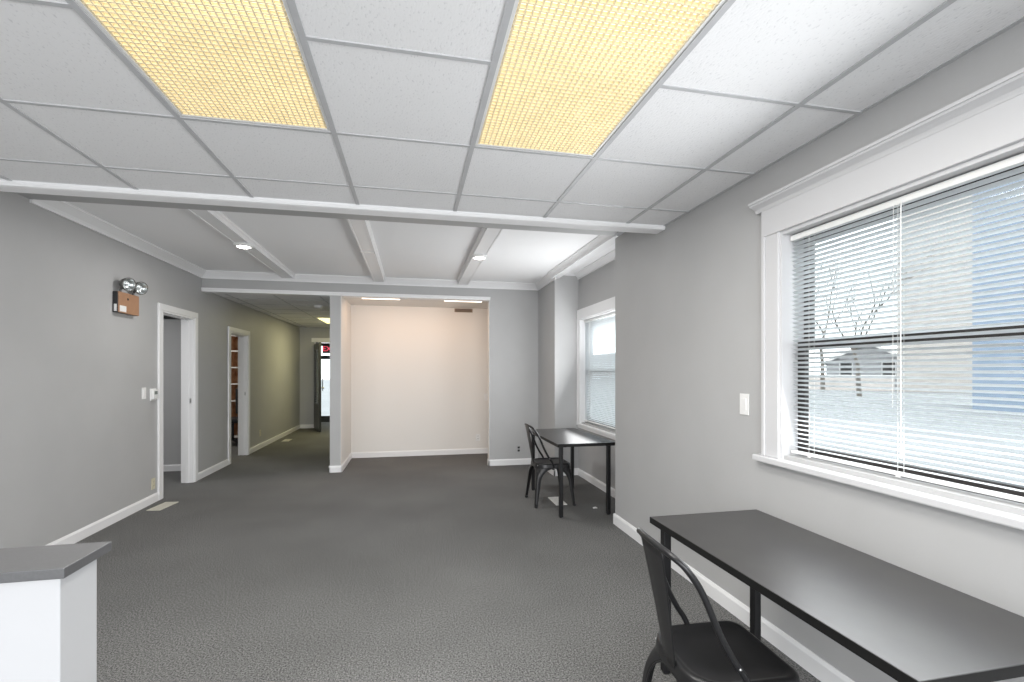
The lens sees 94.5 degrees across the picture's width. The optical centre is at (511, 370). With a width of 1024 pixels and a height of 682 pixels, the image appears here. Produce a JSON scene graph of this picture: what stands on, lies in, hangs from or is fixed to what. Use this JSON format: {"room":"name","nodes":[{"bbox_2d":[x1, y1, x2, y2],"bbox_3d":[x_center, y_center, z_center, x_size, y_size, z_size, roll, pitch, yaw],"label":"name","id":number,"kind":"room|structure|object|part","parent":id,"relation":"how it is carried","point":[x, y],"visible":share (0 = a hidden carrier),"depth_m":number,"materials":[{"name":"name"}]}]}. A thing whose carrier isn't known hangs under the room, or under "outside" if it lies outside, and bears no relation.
{"room":"office","nodes":[
{"label":"office","id":0,"kind":"room"},
{"bbox_2d":[0,541,111,681],"bbox_3d":[-1.286,0.860,0.775,1.022,1.040,0.133,0,0,-12],"label":"wall","id":1,"kind":"structure","parent":0,"point":[48,594],"depth_m":0.83,"materials":[{"name":"white paint"}]},
{"bbox_2d":[0,191,299,547],"bbox_3d":[-4.030,-0.005,5.948,0.120,2.770,15.700,0,0,-12],"label":"wall","id":2,"kind":"structure","parent":0,"point":[78,433],"depth_m":3.97,"materials":[{"name":"grey paint"}]},
{"bbox_2d":[113,278,147,315],"bbox_3d":[-3.589,-0.698,4.463,0.131,0.327,0.340,0,0,-12],"label":"emergency light","id":3,"kind":"object","parent":2,"relation":"attached to","point":[123,303],"visible":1,"depth_m":4.40,"materials":[{"name":"brown plastic"}]},
{"bbox_2d":[142,387,145,398],"bbox_3d":[-3.718,0.225,4.782,0.012,0.116,0.072,0,0,-12],"label":"light switch","id":4,"kind":"object","parent":2,"relation":"attached to","point":[144,388],"visible":1,"depth_m":4.78,"materials":[{"name":"white plastic"}]},
{"bbox_2d":[151,478,154,489],"bbox_3d":[-3.755,1.180,4.953,0.008,0.116,0.072,0,0,-12],"label":"wall outlet","id":5,"kind":"object","parent":2,"relation":"attached to","point":[152,479],"visible":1,"depth_m":4.94,"materials":[{"name":"beige plastic"}]},
{"bbox_2d":[150,388,157,400],"bbox_3d":[-3.739,0.245,4.946,0.036,0.124,0.110,0,0,-12],"label":"thermostat","id":6,"kind":"object","parent":2,"relation":"attached to","point":[153,392],"visible":1,"depth_m":4.92,"materials":[{"name":"white plastic"}]},
{"bbox_2d":[45,425,299,545],"bbox_3d":[-3.728,1.335,4.836,0.014,0.090,13.400,0,0,-12],"label":"baseboard","id":7,"kind":"structure","parent":2,"relation":"attached to","point":[72,538],"depth_m":4.49,"materials":[{"name":"white"}]},
{"bbox_2d":[157,303,197,499],"bbox_3d":[-3.933,0.326,5.483,0.160,2.108,0.940,0,0,-12],"label":"door frame","id":8,"kind":"structure","parent":2,"relation":"in","point":[189,319],"depth_m":5.83,"materials":[{"name":"white wood"}]},
{"bbox_2d":[228,326,249,463],"bbox_3d":[-4.335,0.361,7.396,0.160,2.038,0.930,0,0,-12],"label":"door frame","id":9,"kind":"structure","parent":2,"relation":"in","point":[243,335],"depth_m":7.74,"materials":[{"name":"white wood"}]},
{"bbox_2d":[163,319,180,464],"bbox_3d":[-5.685,0.045,6.673,2.820,2.670,7.600,0,0,-12],"label":"wall","id":10,"kind":"structure","parent":0,"point":[171,327],"depth_m":6.52,"materials":[{"name":"grey paint"}]},
{"bbox_2d":[163,315,177,318],"bbox_3d":[-5.562,-0.745,6.321,2.715,0.050,0.040,0,0,-12],"label":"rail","id":11,"kind":"object","parent":10,"relation":"attached to","point":[164,316],"depth_m":6.49,"materials":[{"name":"black metal"}]},
{"bbox_2d":[163,464,180,471],"bbox_3d":[-5.563,1.335,6.334,2.720,0.090,0.014,0,0,-12],"label":"baseboard","id":12,"kind":"structure","parent":10,"relation":"attached to","point":[175,467],"depth_m":6.51,"materials":[{"name":"white wood"}]},
{"bbox_2d":[212,293,329,327],"bbox_3d":[-3.807,-1.060,8.968,1.560,0.019,5.280,0,0,-12],"label":"ceiling","id":13,"kind":"structure","parent":0,"point":[300,311],"depth_m":7.74,"materials":[{"name":"paint"}]},
{"bbox_2d":[317,318,329,323],"bbox_3d":[-3.722,-1.095,9.998,0.586,0.080,1.196,0,0,-12],"label":"ceiling light","id":14,"kind":"object","parent":13,"relation":"attached to","point":[325,320],"visible":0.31,"depth_m":9.92,"materials":[{"name":"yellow plastic"}]},
{"bbox_2d":[300,327,329,424],"bbox_3d":[-4.265,0.155,11.631,1.760,2.450,0.120,0,0,-12],"label":"wall","id":15,"kind":"structure","parent":0,"point":[306,333],"depth_m":11.43,"materials":[{"name":"grey paint"}]},
{"bbox_2d":[300,424,313,427],"bbox_3d":[-4.951,1.335,11.418,0.330,0.090,0.014,0,0,-12],"label":"baseboard","id":16,"kind":"structure","parent":15,"relation":"attached to","point":[303,425],"depth_m":11.42,"materials":[{"name":"white wood"}]},
{"bbox_2d":[317,353,317,399],"bbox_3d":[-4.506,0.120,11.042,0.011,1.120,0.660,0,0,-29],"label":"blind","id":17,"kind":"object","parent":15,"relation":"attached to","point":[317,353],"depth_m":11.27,"materials":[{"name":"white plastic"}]},
{"bbox_2d":[314,342,323,431],"bbox_3d":[-4.507,0.365,11.041,0.112,2.010,0.960,0,0,-29],"label":"door","id":18,"kind":"structure","parent":15,"relation":"in","point":[317,406],"depth_m":10.84,"materials":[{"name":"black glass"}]},
{"bbox_2d":[311,338,329,343],"bbox_3d":[-4.333,0.290,11.614,1.080,2.180,0.145,0,0,-12],"label":"trim","id":19,"kind":"structure","parent":15,"relation":"attached to","point":[314,340],"depth_m":11.48,"materials":[{"name":"white"}]},
{"bbox_2d":[15,192,617,235],"bbox_3d":[-1.179,-1.255,3.441,4.430,0.070,0.760,0,0,-12],"label":"beam","id":20,"kind":"structure","parent":0,"point":[27,195],"depth_m":3.66,"materials":[{"name":"grey paint"}]},
{"bbox_2d":[316,342,321,402],"bbox_3d":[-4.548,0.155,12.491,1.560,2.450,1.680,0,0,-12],"label":"door frame","id":21,"kind":"structure","parent":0,"point":[316,342],"depth_m":12.79,"materials":[{"name":"grey paint"}]},
{"bbox_2d":[321,343,329,421],"bbox_3d":[-4.740,0.310,12.916,1.060,2.140,0.111,0,0,-12],"label":"door","id":22,"kind":"structure","parent":21,"relation":"in","point":[323,418],"depth_m":12.84,"materials":[{"name":"clear glass"}]},
{"bbox_2d":[330,296,340,465],"bbox_3d":[-2.963,0.155,9.085,0.140,2.450,5.400,0,0,-12],"label":"wall partition","id":23,"kind":"structure","parent":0,"point":[335,301],"depth_m":6.44,"materials":[{"name":"grey paint"}]},
{"bbox_2d":[329,453,351,472],"bbox_3d":[-2.959,1.335,9.078,0.174,0.090,5.414,0,0,-12],"label":"baseboard","id":24,"kind":"structure","parent":23,"relation":"attached to","point":[332,469],"depth_m":6.45,"materials":[{"name":"white wood"}]},
{"bbox_2d":[65,201,614,282],"bbox_3d":[-1.249,-1.330,4.847,5.070,0.080,3.800,0,0,-12],"label":"ceiling","id":25,"kind":"structure","parent":0,"point":[303,244],"depth_m":4.90,"materials":[{"name":"white paint"}]},
{"bbox_2d":[187,209,294,278],"bbox_3d":[-2.684,-1.259,4.938,0.170,0.062,2.790,0,0,-12],"label":"trim","id":26,"kind":"structure","parent":25,"relation":"attached to","point":[216,220],"depth_m":4.40,"materials":[{"name":"white wood"}]},
{"bbox_2d":[233,242,253,248],"bbox_3d":[-2.615,-1.216,4.611,0.176,0.033,0.176,0,0,-12],"label":"recessed light","id":27,"kind":"object","parent":25,"relation":"in","point":[242,245],"visible":1,"depth_m":4.57,"materials":[{"name":"white plastic"}]},
{"bbox_2d":[347,219,384,281],"bbox_3d":[-1.549,-1.259,5.177,0.170,0.062,2.790,0,0,-12],"label":"trim","id":28,"kind":"structure","parent":25,"relation":"attached to","point":[361,229],"depth_m":4.68,"materials":[{"name":"white wood"}]},
{"bbox_2d":[471,254,486,259],"bbox_3d":[-0.350,-1.216,5.066,0.176,0.033,0.176,0,0,-12],"label":"recessed light","id":29,"kind":"object","parent":25,"relation":"in","point":[476,256],"visible":1,"depth_m":5.02,"materials":[{"name":"white plastic"}]},
{"bbox_2d":[457,228,502,284],"bbox_3d":[-0.423,-1.259,5.414,0.170,0.062,2.790,0,0,-12],"label":"trim","id":30,"kind":"structure","parent":25,"relation":"attached to","point":[487,237],"depth_m":4.88,"materials":[{"name":"white"}]},
{"bbox_2d":[202,278,537,464],"bbox_3d":[-1.925,-0.020,7.137,4.490,2.800,1.160,0,0,-12],"label":"wall","id":31,"kind":"structure","parent":0,"point":[413,378],"depth_m":7.57,"materials":[{"name":"white paint"}]},
{"bbox_2d":[30,199,555,290],"bbox_3d":[-1.516,-1.242,5.194,4.490,0.095,2.810,0,0,-12],"label":"trim","id":32,"kind":"structure","parent":31,"relation":"attached to","point":[66,210],"depth_m":6.12,"materials":[{"name":"white wood"}]},
{"bbox_2d":[201,287,490,301],"bbox_3d":[-2.171,-1.050,6.548,3.767,0.050,0.161,0,0,-12],"label":"trim","id":33,"kind":"structure","parent":31,"relation":"attached to","point":[206,290],"depth_m":6.46,"materials":[{"name":"white"}]},
{"bbox_2d":[351,448,487,457],"bbox_3d":[-1.279,1.335,7.756,2.610,0.090,0.014,0,0,-12],"label":"baseboard","id":34,"kind":"structure","parent":31,"relation":"attached to","point":[468,450],"depth_m":7.70,"materials":[{"name":"white wood"}]},
{"bbox_2d":[454,308,472,312],"bbox_3d":[-0.804,-1.005,7.858,0.300,0.060,0.009,0,0,-12],"label":"air vent","id":35,"kind":"object","parent":31,"relation":"in","point":[455,309],"visible":1,"depth_m":7.85,"materials":[{"name":"beige metal"}]},
{"bbox_2d":[487,458,530,465],"bbox_3d":[0.014,1.335,7.006,0.749,0.090,0.134,0,0,-12],"label":"baseboard","id":36,"kind":"structure","parent":31,"relation":"attached to","point":[522,461],"depth_m":6.93,"materials":[{"name":"white wood"}]},
{"bbox_2d":[516,445,520,452],"bbox_3d":[0.099,1.148,6.965,0.072,0.116,0.008,0,0,-12],"label":"wall outlet","id":37,"kind":"object","parent":31,"relation":"attached to","point":[518,447],"visible":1,"depth_m":6.96,"materials":[{"name":"grey plastic"}]},
{"bbox_2d":[344,297,487,308],"bbox_3d":[-1.183,-1.067,7.303,2.610,0.045,0.940,0,0,-12],"label":"ceiling","id":38,"kind":"structure","parent":0,"point":[353,301],"depth_m":7.32,"materials":[{"name":"white paint"}]},
{"bbox_2d":[362,298,400,299],"bbox_3d":[-1.868,-1.037,6.745,0.540,0.016,0.110,0,0,-12],"label":"recessed light","id":39,"kind":"object","parent":38,"relation":"in","point":[362,298],"visible":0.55,"depth_m":6.71,"materials":[{"name":"white plastic"}]},
{"bbox_2d":[75,422,820,681],"bbox_3d":[-2.891,1.420,5.728,7.900,0.080,16.800,0,0,-12],"label":"floor","id":40,"kind":"structure","parent":0,"point":[272,565],"depth_m":3.15,"materials":[{"name":"grey carpet"}]},
{"bbox_2d":[146,502,177,510],"bbox_3d":[-3.551,1.375,4.812,0.130,0.008,0.300,0,0,-5],"label":"floor vent","id":41,"kind":"object","parent":40,"relation":"in","point":[164,505],"visible":1,"depth_m":4.79,"materials":[{"name":"beige metal"}]},
{"bbox_2d":[231,335,237,437],"bbox_3d":[-5.660,0.329,9.590,0.894,2.102,0.320,0,0,-12],"label":"bookcase","id":42,"kind":"object","parent":40,"relation":"on","point":[234,339],"visible":0.15,"depth_m":9.61,"materials":[{"name":"orange wood"}]},
{"bbox_3d":[-5.660,0.330,9.590,0.894,2.100,0.320,0,0,-12],"label":"panel","id":43,"kind":"part","parent":42,"relation":"part of","materials":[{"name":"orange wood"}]},
{"bbox_3d":[-5.692,0.330,9.742,0.870,2.100,0.010,0,0,-12],"label":"panel","id":44,"kind":"part","parent":42,"relation":"part of","materials":[{"name":"orange wood"}]},
{"bbox_2d":[231,388,237,445],"bbox_3d":[-5.244,0.855,8.844,0.602,1.050,0.580,0,0,24],"label":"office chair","id":45,"kind":"object","parent":40,"relation":"on","point":[233,419],"visible":0.3,"depth_m":8.85,"materials":[{"name":"black plastic"}]},
{"bbox_3d":[-5.236,0.920,8.862,0.480,0.080,0.480,0,0,24],"label":"seat","id":46,"kind":"part","parent":45,"relation":"part of","materials":[{"name":"black plastic"}]},
{"bbox_3d":[-5.140,0.580,9.076,0.440,0.500,0.070,0,0,24],"label":"backrest","id":47,"kind":"part","parent":45,"relation":"part of","materials":[{"name":"black plastic"}]},
{"bbox_2d":[524,423,575,507],"bbox_3d":[0.378,0.966,5.005,0.476,0.828,0.442,0,0,-12],"label":"metal chair","id":48,"kind":"object","parent":40,"relation":"on","point":[542,465],"visible":0.91,"depth_m":4.86,"materials":[{"name":"black metal"}]},
{"bbox_3d":[0.269,1.168,5.094,0.213,0.400,0.216,0,0,-12],"label":"leg","id":49,"kind":"part","parent":48,"relation":"part of","materials":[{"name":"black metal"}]},
{"bbox_3d":[0.185,0.768,4.964,0.073,0.403,0.156,0,0,-12],"label":"backrest","id":50,"kind":"part","parent":48,"relation":"part of","materials":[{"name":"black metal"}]},
{"bbox_3d":[0.273,0.770,4.983,0.263,0.437,0.381,0,0,-12],"label":"frame","id":51,"kind":"part","parent":48,"relation":"part of","materials":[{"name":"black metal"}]},
{"bbox_3d":[0.314,1.168,4.880,0.213,0.400,0.216,0,0,-12],"label":"leg","id":52,"kind":"part","parent":48,"relation":"part of","materials":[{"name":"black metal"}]},
{"bbox_3d":[0.398,0.974,5.009,0.370,0.050,0.370,0,0,-12],"label":"seat","id":53,"kind":"part","parent":48,"relation":"part of","materials":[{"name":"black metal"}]},
{"bbox_3d":[0.526,1.168,4.924,0.213,0.400,0.216,0,0,-12],"label":"leg","id":54,"kind":"part","parent":48,"relation":"part of","materials":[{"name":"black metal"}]},
{"bbox_2d":[548,497,566,504],"bbox_3d":[0.480,1.375,5.006,0.120,0.008,0.300,0,0,-12],"label":"floor vent","id":55,"kind":"object","parent":40,"relation":"in","point":[555,500],"visible":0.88,"depth_m":5.01,"materials":[{"name":"white metal"}]},
{"bbox_2d":[530,428,614,517],"bbox_3d":[0.586,1.030,5.018,0.579,0.700,1.162,0,0,-12],"label":"desk","id":56,"kind":"object","parent":40,"relation":"on","point":[560,438],"visible":0.88,"depth_m":4.61,"materials":[{"name":"black laminate"}]},
{"bbox_3d":[0.245,1.044,5.483,0.036,0.660,0.036,0,0,-12],"label":"leg","id":57,"kind":"part","parent":56,"relation":"part of","materials":[{"name":"black metal"}]},
{"bbox_3d":[0.461,1.044,4.455,0.036,0.660,0.036,0,0,-12],"label":"leg","id":58,"kind":"part","parent":56,"relation":"part of","materials":[{"name":"black metal"}]},
{"bbox_3d":[0.712,1.044,5.581,0.036,0.660,0.036,0,0,-12],"label":"leg","id":59,"kind":"part","parent":56,"relation":"part of","materials":[{"name":"black metal"}]},
{"bbox_3d":[0.928,1.044,4.553,0.036,0.660,0.036,0,0,-12],"label":"leg","id":60,"kind":"part","parent":56,"relation":"part of","materials":[{"name":"black metal"}]},
{"bbox_2d":[636,528,799,681],"bbox_3d":[0.686,0.966,1.607,0.476,0.828,0.442,0,0,-9],"label":"metal chair","id":61,"kind":"object","parent":40,"relation":"on","point":[715,650],"visible":1,"depth_m":1.57,"materials":[{"name":"black metal"}]},
{"bbox_3d":[0.582,1.168,1.701,0.213,0.400,0.216,0,0,-9],"label":"leg","id":62,"kind":"part","parent":61,"relation":"part of","materials":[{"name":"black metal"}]},
{"bbox_3d":[0.491,0.768,1.576,0.073,0.403,0.156,0,0,-9],"label":"backrest","id":63,"kind":"part","parent":61,"relation":"part of","materials":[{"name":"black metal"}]},
{"bbox_3d":[0.706,0.974,1.610,0.370,0.050,0.370,0,0,-9],"label":"seat","id":64,"kind":"part","parent":61,"relation":"part of","materials":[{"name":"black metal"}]},
{"bbox_2d":[650,509,1023,681],"bbox_3d":[1.046,1.030,1.681,0.572,0.700,1.202,0,0,-12],"label":"desk","id":65,"kind":"object","parent":40,"relation":"on","point":[910,626],"visible":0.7,"depth_m":1.41,"materials":[{"name":"black laminate"}]},
{"bbox_3d":[0.704,1.044,2.166,0.036,0.660,0.036,0,0,-12],"label":"leg","id":66,"kind":"part","parent":65,"relation":"part of","materials":[{"name":"black metal"}]},
{"bbox_3d":[1.164,1.044,2.263,0.036,0.660,0.036,0,0,-12],"label":"leg","id":67,"kind":"part","parent":65,"relation":"part of","materials":[{"name":"black metal"}]},
{"bbox_2d":[0,0,1023,225],"bbox_3d":[-0.624,-1.056,0.855,4.450,0.019,4.330,0,0,-12],"label":"ceiling","id":68,"kind":"structure","parent":0,"point":[403,87],"depth_m":1.89,"materials":[{"name":"tile"}]},
{"bbox_2d":[75,0,329,130],"bbox_3d":[-0.957,-1.100,1.424,0.586,0.100,1.196,0,0,-12],"label":"ceiling light","id":69,"kind":"object","parent":68,"relation":"attached to","point":[245,61],"visible":1,"depth_m":1.58,"materials":[{"name":"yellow plastic"}]},
{"bbox_2d":[475,0,725,156],"bbox_3d":[0.237,-1.100,1.675,0.586,0.100,1.196,0,0,-12],"label":"ceiling light","id":70,"kind":"object","parent":68,"relation":"attached to","point":[569,73],"visible":1,"depth_m":1.63,"materials":[{"name":"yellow plastic"}]},
{"bbox_2d":[538,276,578,467],"bbox_3d":[0.699,-0.020,6.733,0.480,2.800,0.950,0,0,-12],"label":"wall pier","id":71,"kind":"object","parent":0,"point":[558,301],"visible":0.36,"depth_m":6.28,"materials":[{"name":"grey paint"}]},
{"bbox_2d":[579,260,614,488],"bbox_3d":[1.163,-0.020,5.331,0.150,2.800,1.985,0,0,-12],"label":"wall","id":72,"kind":"structure","parent":0,"point":[597,286],"depth_m":5.64,"materials":[{"name":"grey paint"}]},
{"bbox_2d":[564,249,614,279],"bbox_3d":[0.928,-1.252,5.282,0.330,0.075,1.985,0,0,-12],"label":"trim","id":73,"kind":"structure","parent":72,"relation":"attached to","point":[610,256],"depth_m":5.63,"materials":[{"name":"white"}]},
{"bbox_2d":[576,297,614,439],"bbox_3d":[1.141,-0.029,5.482,0.230,1.552,1.710,0,0,-12],"label":"window","id":74,"kind":"structure","parent":72,"relation":"in","point":[607,306],"depth_m":6.18,"materials":[{"name":"white"}]},
{"bbox_3d":[1.040,0.004,5.476,0.030,1.362,1.640,0,0,-12],"label":"casing","id":75,"kind":"part","parent":74,"relation":"part of","materials":[{"name":"white wood"}]},
{"bbox_2d":[584,312,614,428],"bbox_3d":[1.094,-0.001,5.488,0.042,1.308,1.410,0,0,-12],"label":"blind","id":76,"kind":"object","parent":74,"relation":"attached to","point":[599,334],"visible":0.7,"depth_m":5.66,"materials":[{"name":"white plastic"}]},
{"bbox_3d":[1.099,0.642,5.489,0.024,0.014,1.404,0,0,-12],"label":"rail","id":77,"kind":"part","parent":76,"relation":"part of","materials":[{"name":"white plastic"}]},
{"bbox_3d":[1.148,0.323,5.499,0.030,0.685,1.426,0,0,-12],"label":"sash","id":78,"kind":"part","parent":74,"relation":"part of","materials":[{"name":"white glass"}]},
{"bbox_2d":[615,21,1023,681],"bbox_3d":[1.715,-0.020,1.784,0.510,2.800,5.185,0,0,-12],"label":"wall","id":79,"kind":"structure","parent":0,"point":[688,293],"depth_m":2.64,"materials":[{"name":"grey paint"}]},
{"bbox_2d":[0,180,664,233],"bbox_3d":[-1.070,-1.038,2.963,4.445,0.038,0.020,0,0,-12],"label":"trim","id":80,"kind":"structure","parent":79,"relation":"attached to","point":[24,184],"depth_m":2.92,"materials":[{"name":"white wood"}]},
{"bbox_2d":[547,232,624,278],"bbox_3d":[0.747,-1.250,5.244,0.160,0.080,1.985,0,0,-12],"label":"trim","id":81,"kind":"structure","parent":79,"relation":"attached to","point":[599,243],"depth_m":5.03,"materials":[{"name":"white"}]},
{"bbox_2d":[548,468,854,681],"bbox_3d":[1.350,1.333,3.145,0.384,0.095,8.000,0,0,-12],"label":"baseboard","id":82,"kind":"structure","parent":79,"relation":"attached to","point":[819,668],"depth_m":2.55,"materials":[{"name":"white"}]},
{"bbox_2d":[740,393,748,414],"bbox_3d":[1.276,0.183,2.601,0.012,0.116,0.072,0,0,-12],"label":"light switch","id":83,"kind":"object","parent":79,"relation":"attached to","point":[744,398],"visible":1,"depth_m":2.59,"materials":[{"name":"white plastic"}]},
{"bbox_2d":[748,68,1023,529],"bbox_3d":[1.554,-0.202,1.613,0.274,1.338,1.832,0,0,-12],"label":"window","id":84,"kind":"structure","parent":79,"relation":"in","point":[984,127],"depth_m":1.90,"materials":[{"name":"white"}]},
{"bbox_3d":[1.478,-0.126,1.597,0.030,1.122,1.732,0,0,-12],"label":"casing","id":85,"kind":"part","parent":84,"relation":"part of","materials":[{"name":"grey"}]},
{"bbox_2d":[790,153,1023,502],"bbox_3d":[1.531,-0.129,1.609,0.042,1.072,1.478,0,0,-12],"label":"blind","id":86,"kind":"object","parent":84,"relation":"attached to","point":[1017,160],"visible":1,"depth_m":1.74,"materials":[{"name":"white plastic"}]},
{"bbox_3d":[1.470,-0.252,1.825,0.005,0.785,0.002,0,0,33],"label":"pull cord","id":87,"kind":"part","parent":86,"relation":"part of","materials":[{"name":"white plastic"}]},
{"bbox_3d":[1.537,0.396,1.610,0.024,0.014,1.472,0,0,-12],"label":"rail","id":88,"kind":"part","parent":86,"relation":"part of","materials":[{"name":"white plastic"}]},
{"bbox_3d":[1.585,0.133,1.620,0.030,0.565,1.494,0,0,-12],"label":"sash","id":89,"kind":"part","parent":84,"relation":"part of","materials":[{"name":"brown metal"}]},
{"bbox_3d":[1.620,-0.391,1.627,0.030,0.561,1.494,0,0,-12],"label":"sash","id":90,"kind":"part","parent":84,"relation":"part of","materials":[{"name":"brown metal"}]},
{"bbox_3d":[-4.548,-1.085,12.491,1.560,0.070,1.680,0,0,-12],"label":"ceiling","id":91,"kind":"structure","parent":0,"visible":0},
{"bbox_2d":[322,345,329,352],"bbox_3d":[-4.559,-0.748,11.864,0.360,0.605,0.064,0,0,-12],"label":"exit sign","id":92,"kind":"object","parent":91,"relation":"hanging from","point":[325,348],"visible":0.56,"depth_m":11.81,"materials":[{"name":"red plastic"}]},
{"label":"outside","id":93,"kind":"structure","parent":0,"visible":0},
{"bbox_2d":[321,378,1023,485],"bbox_3d":[11.592,1.615,17.766,150.000,0.230,150.000,0,0,-12],"label":"ground","id":94,"kind":"structure","parent":93,"point":[325,394],"depth_m":11.92,"materials":[{"name":"white snow"}]},
{"bbox_2d":[815,244,849,391],"bbox_3d":[22.308,-4.173,35.377,8.568,11.413,5.750,0,0,-37],"label":"bare tree","id":95,"kind":"object","parent":94,"relation":"on","point":[821,355],"visible":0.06,"depth_m":34.22,"materials":[{"name":"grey plant"}]},
{"bbox_2d":[809,375,896,390],"bbox_3d":[24.216,0.900,38.513,11.000,1.200,0.401,0,0,37],"label":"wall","id":96,"kind":"structure","parent":94,"relation":"on","point":[810,378],"depth_m":36.66,"materials":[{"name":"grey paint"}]},
{"bbox_2d":[824,346,896,386],"bbox_3d":[33.636,-0.580,44.761,6.700,4.160,8.730,0,0,37],"label":"house","id":97,"kind":"structure","parent":94,"relation":"on","point":[880,347],"depth_m":41.66,"materials":[{"name":"grey"}]},
{"bbox_3d":[29.991,-0.150,42.463,0.840,1.140,0.010,0,0,37],"label":"pane","id":98,"kind":"part","parent":97,"relation":"part of","materials":[{"name":"glass"}]},
{"bbox_3d":[32.374,-0.150,40.641,0.840,1.140,0.010,0,0,37],"label":"pane","id":99,"kind":"part","parent":97,"relation":"part of","materials":[{"name":"glass"}]},
{"bbox_2d":[815,238,947,396],"bbox_3d":[19.720,-2.994,26.203,5.358,9.073,6.766,0,0,7],"label":"bare tree","id":100,"kind":"object","parent":94,"relation":"on","point":[865,322],"visible":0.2,"depth_m":26.52,"materials":[{"name":"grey plant"}]},
{"bbox_2d":[897,195,971,392],"bbox_3d":[31.482,-5.650,34.897,5.000,14.300,4.400,0,0,42],"label":"building","id":101,"kind":"structure","parent":94,"relation":"on","point":[970,266],"depth_m":33.45,"materials":[{"name":"beige"}]},
{"bbox_2d":[972,179,1023,412],"bbox_3d":[21.135,-4.150,16.800,4.400,11.300,6.800,0,0,-38],"label":"building","id":102,"kind":"structure","parent":94,"relation":"on","point":[1019,403],"depth_m":17.51,"materials":[{"name":"blue"}]}
]}

